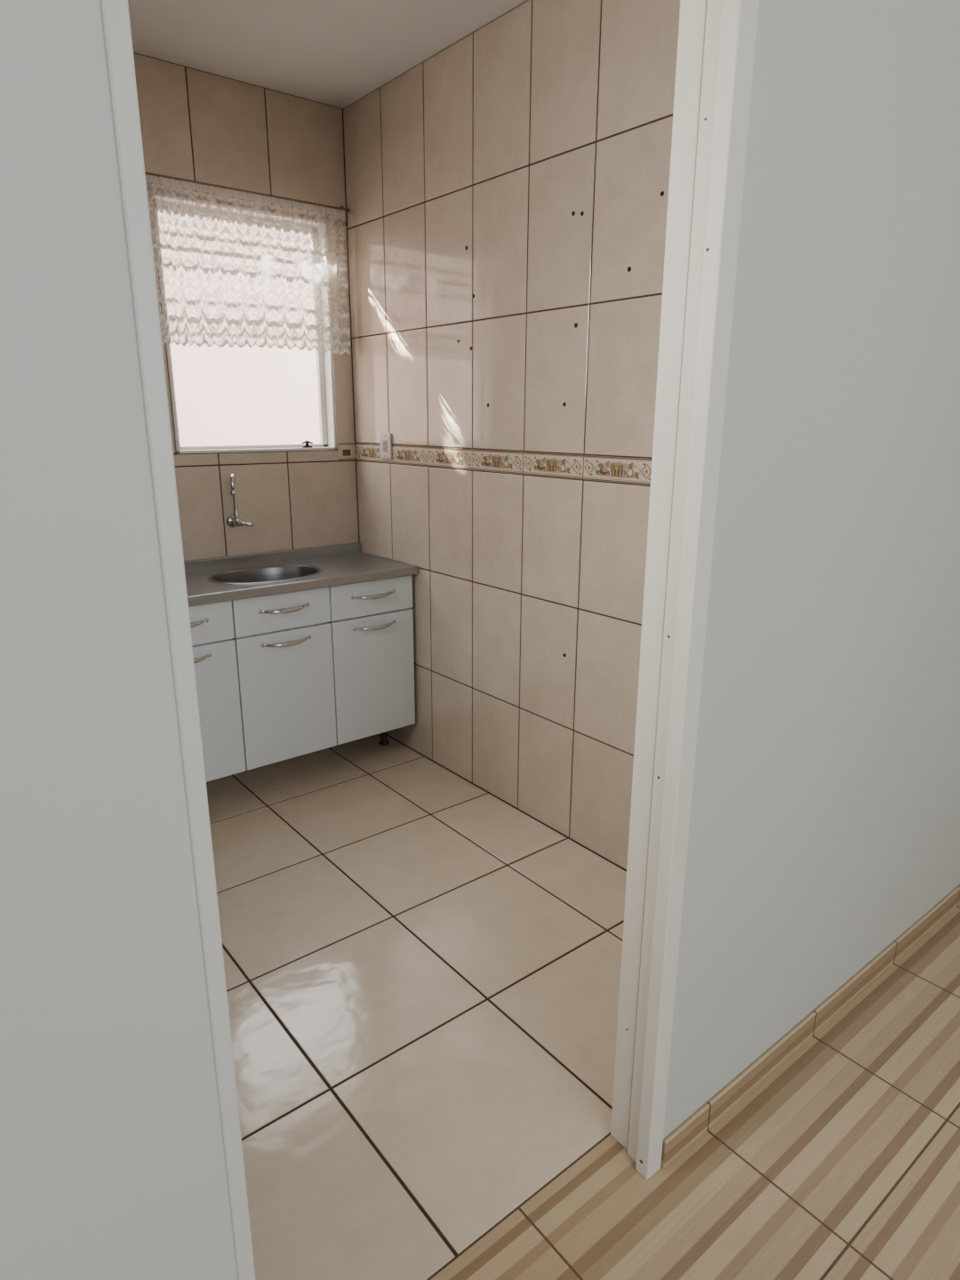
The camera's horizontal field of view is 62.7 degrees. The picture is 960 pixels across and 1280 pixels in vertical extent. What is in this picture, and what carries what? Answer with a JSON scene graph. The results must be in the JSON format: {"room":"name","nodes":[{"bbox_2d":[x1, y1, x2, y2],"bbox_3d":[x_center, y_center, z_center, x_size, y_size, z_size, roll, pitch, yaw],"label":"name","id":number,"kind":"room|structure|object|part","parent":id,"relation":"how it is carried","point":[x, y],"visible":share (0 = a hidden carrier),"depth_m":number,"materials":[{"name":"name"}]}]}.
{"room":"hallway","nodes":[
{"label":"hallway","id":0,"kind":"room"},
{"bbox_2d":[133,52,359,560],"bbox_3d":[-1.721,-0.682,2.896,3.041,2.764,0.152,-12,20,-37],"label":"wall","id":1,"kind":"structure","parent":0,"point":[197,125],"depth_m":3.28,"materials":[{"name":"tile"}]},
{"bbox_2d":[226,472,254,527],"bbox_3d":[-1.023,-0.586,3.327,0.096,0.235,0.120,-12,20,-37],"label":"faucet","id":2,"kind":"object","parent":1,"relation":"attached to","point":[233,521],"visible":1,"depth_m":3.33,"materials":[{"name":"silver metal"}]},
{"bbox_3d":[-1.030,-0.595,3.298,0.026,0.201,0.091,-2,16,-9],"label":"spout","id":3,"kind":"part","parent":2,"relation":"part of","materials":[{"name":"silver metal"}]},
{"bbox_3d":[-0.991,-0.493,3.335,0.068,0.030,0.023,-7,17,-23],"label":"handle","id":4,"kind":"part","parent":2,"relation":"part of","materials":[{"name":"silver metal"}]},
{"bbox_2d":[152,192,336,454],"bbox_3d":[-0.981,-1.284,3.327,0.728,0.948,0.134,-12,20,-37],"label":"window","id":5,"kind":"structure","parent":1,"relation":"in","point":[324,361],"depth_m":3.46,"materials":[{"name":"paint"}]},
{"bbox_2d":[144,171,349,211],"bbox_3d":[-0.952,-1.768,3.089,0.976,0.030,0.058,-12,20,-37],"label":"curtain rod","id":6,"kind":"object","parent":1,"relation":"attached to","point":[146,172],"visible":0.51,"depth_m":3.09,"materials":[{"name":"metal"}]},
{"bbox_2d":[145,175,350,354],"bbox_3d":[-0.932,-1.470,3.154,0.933,0.583,0.054,-12,20,-36],"label":"curtain","id":7,"kind":"object","parent":6,"relation":"hanging from","point":[286,224],"visible":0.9,"depth_m":3.15,"materials":[{"name":"fabric"}]},
{"bbox_2d":[184,542,361,572],"bbox_3d":[-1.065,-0.327,3.426,1.254,0.079,0.022,-12,20,-37],"label":"backsplash","id":8,"kind":"structure","parent":1,"relation":"attached to","point":[281,556],"depth_m":3.51,"materials":[{"name":"metal"}]},
{"bbox_2d":[128,0,527,108],"bbox_3d":[-0.925,-1.786,1.545,3.021,0.100,2.700,-12,20,-37],"label":"ceiling","id":9,"kind":"structure","parent":0,"point":[332,52],"depth_m":2.68,"materials":[{"name":"paint"}]},
{"bbox_2d":[0,0,959,1279],"bbox_3d":[-0.051,-0.145,1.020,5.600,2.764,0.114,-12,20,-37],"label":"wall","id":10,"kind":"structure","parent":0,"point":[825,817],"depth_m":1.22,"materials":[{"name":"paint"}]},
{"bbox_2d":[99,0,759,1279],"bbox_3d":[0.003,0.133,1.144,0.883,2.162,0.122,-12,20,-37],"label":"door frame","id":11,"kind":"structure","parent":10,"relation":"in","point":[716,41],"depth_m":1.22,"materials":[{"name":"white wood"}]},
{"bbox_2d":[661,884,959,1168],"bbox_3d":[1.275,0.885,2.339,2.287,0.072,0.010,-12,20,-37],"label":"baseboard","id":12,"kind":"structure","parent":10,"relation":"attached to","point":[706,1116],"depth_m":1.95,"materials":[{"name":"beige tile"}]},
{"bbox_2d":[343,0,679,870],"bbox_3d":[0.189,-0.663,2.853,0.123,2.764,2.556,-12,20,-37],"label":"wall","id":13,"kind":"structure","parent":0,"point":[507,191],"depth_m":2.79,"materials":[{"name":"tile"}]},
{"bbox_2d":[379,432,391,458],"bbox_3d":[-0.416,-0.854,3.468,0.014,0.110,0.086,-12,20,-37],"label":"wall socket","id":14,"kind":"object","parent":13,"relation":"attached to","point":[386,440],"visible":1,"depth_m":3.46,"materials":[{"name":"plastic"}]},
{"bbox_2d":[206,733,959,1279],"bbox_3d":[0.362,1.366,0.907,5.800,0.080,6.520,-12,20,-37],"label":"floor","id":15,"kind":"structure","parent":0,"point":[422,971],"depth_m":1.89,"materials":[{"name":"tile"}]},
{"bbox_2d":[188,575,415,782],"bbox_3d":[-0.909,0.179,3.362,1.226,0.858,0.515,-12,20,-37],"label":"base cabinet","id":16,"kind":"object","parent":15,"relation":"on","point":[282,676],"visible":0.7,"depth_m":3.21,"materials":[{"name":"white laminate"}]},
{"bbox_3d":[-1.078,-0.051,2.841,0.218,0.023,0.045,-12,20,-37],"label":"handle","id":17,"kind":"part","parent":16,"relation":"part of","materials":[{"name":"silver metal"}]},
{"bbox_3d":[-1.079,0.079,2.878,0.218,0.023,0.045,-12,20,-37],"label":"handle","id":18,"kind":"part","parent":16,"relation":"part of","materials":[{"name":"silver metal"}]},
{"bbox_3d":[-1.096,-0.045,2.865,0.405,0.147,0.017,-12,20,-37],"label":"drawer","id":19,"kind":"part","parent":16,"relation":"part of","materials":[{"name":"white laminate"}]},
{"bbox_3d":[-1.097,0.294,2.961,0.405,0.544,0.017,-12,20,-37],"label":"door","id":20,"kind":"part","parent":16,"relation":"part of","materials":[{"name":"white laminate"}]},
{"bbox_3d":[-0.776,-0.114,3.112,0.405,0.147,0.017,-12,20,-37],"label":"drawer","id":21,"kind":"part","parent":16,"relation":"part of","materials":[{"name":"white laminate"}]},
{"bbox_3d":[-0.759,-0.119,3.088,0.218,0.023,0.045,-12,20,-37],"label":"handle","id":22,"kind":"part","parent":16,"relation":"part of","materials":[{"name":"silver metal"}]},
{"bbox_3d":[-0.777,0.225,3.208,0.405,0.544,0.017,-12,20,-37],"label":"door","id":23,"kind":"part","parent":16,"relation":"part of","materials":[{"name":"white laminate"}]},
{"bbox_3d":[-0.759,0.011,3.125,0.218,0.023,0.045,-12,20,-37],"label":"handle","id":24,"kind":"part","parent":16,"relation":"part of","materials":[{"name":"silver metal"}]},
{"bbox_2d":[184,542,418,611],"bbox_3d":[-0.913,-0.218,3.260,1.254,0.197,0.507,-12,20,-37],"label":"countertop","id":25,"kind":"structure","parent":16,"relation":"on","point":[222,579],"depth_m":3.37,"materials":[{"name":"metal"}]},
{"bbox_2d":[207,564,322,611],"bbox_3d":[-0.883,-0.202,3.280,0.482,0.154,0.353,-12,20,-37],"label":"basin","id":26,"kind":"object","parent":25,"relation":"in","point":[224,580],"depth_m":3.38,"materials":[{"name":"silver metal"}]},
{"bbox_3d":[-0.458,-0.182,3.358,0.400,0.147,0.017,-12,20,-37],"label":"drawer","id":27,"kind":"part","parent":16,"relation":"part of","materials":[{"name":"white laminate"}]},
{"bbox_3d":[-0.460,0.157,3.454,0.400,0.544,0.017,-12,20,-37],"label":"door","id":28,"kind":"part","parent":16,"relation":"part of","materials":[{"name":"white laminate"}]},
{"bbox_3d":[-0.441,-0.188,3.334,0.218,0.023,0.045,-12,20,-37],"label":"handle","id":29,"kind":"part","parent":16,"relation":"part of","materials":[{"name":"silver metal"}]},
{"bbox_3d":[-0.441,-0.058,3.371,0.218,0.023,0.045,-12,20,-37],"label":"handle","id":30,"kind":"part","parent":16,"relation":"part of","materials":[{"name":"silver metal"}]},
{"bbox_3d":[-0.462,0.426,3.785,0.052,0.157,0.051,-12,20,-37],"label":"leg","id":31,"kind":"part","parent":16,"relation":"part of","materials":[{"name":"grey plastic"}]},
{"bbox_3d":[-1.618,0.596,4.742,15.000,0.100,1.920,-12,20,-37],"label":"ground","id":32,"kind":"structure","parent":0,"visible":0},
{"bbox_2d":[158,210,319,446],"bbox_3d":[-2.276,-1.325,5.058,15.000,3.420,0.320,-12,20,-37],"label":"wall","id":33,"kind":"structure","parent":32,"relation":"on","point":[225,396],"depth_m":5.32,"materials":[{"name":"paint"}]}
]}

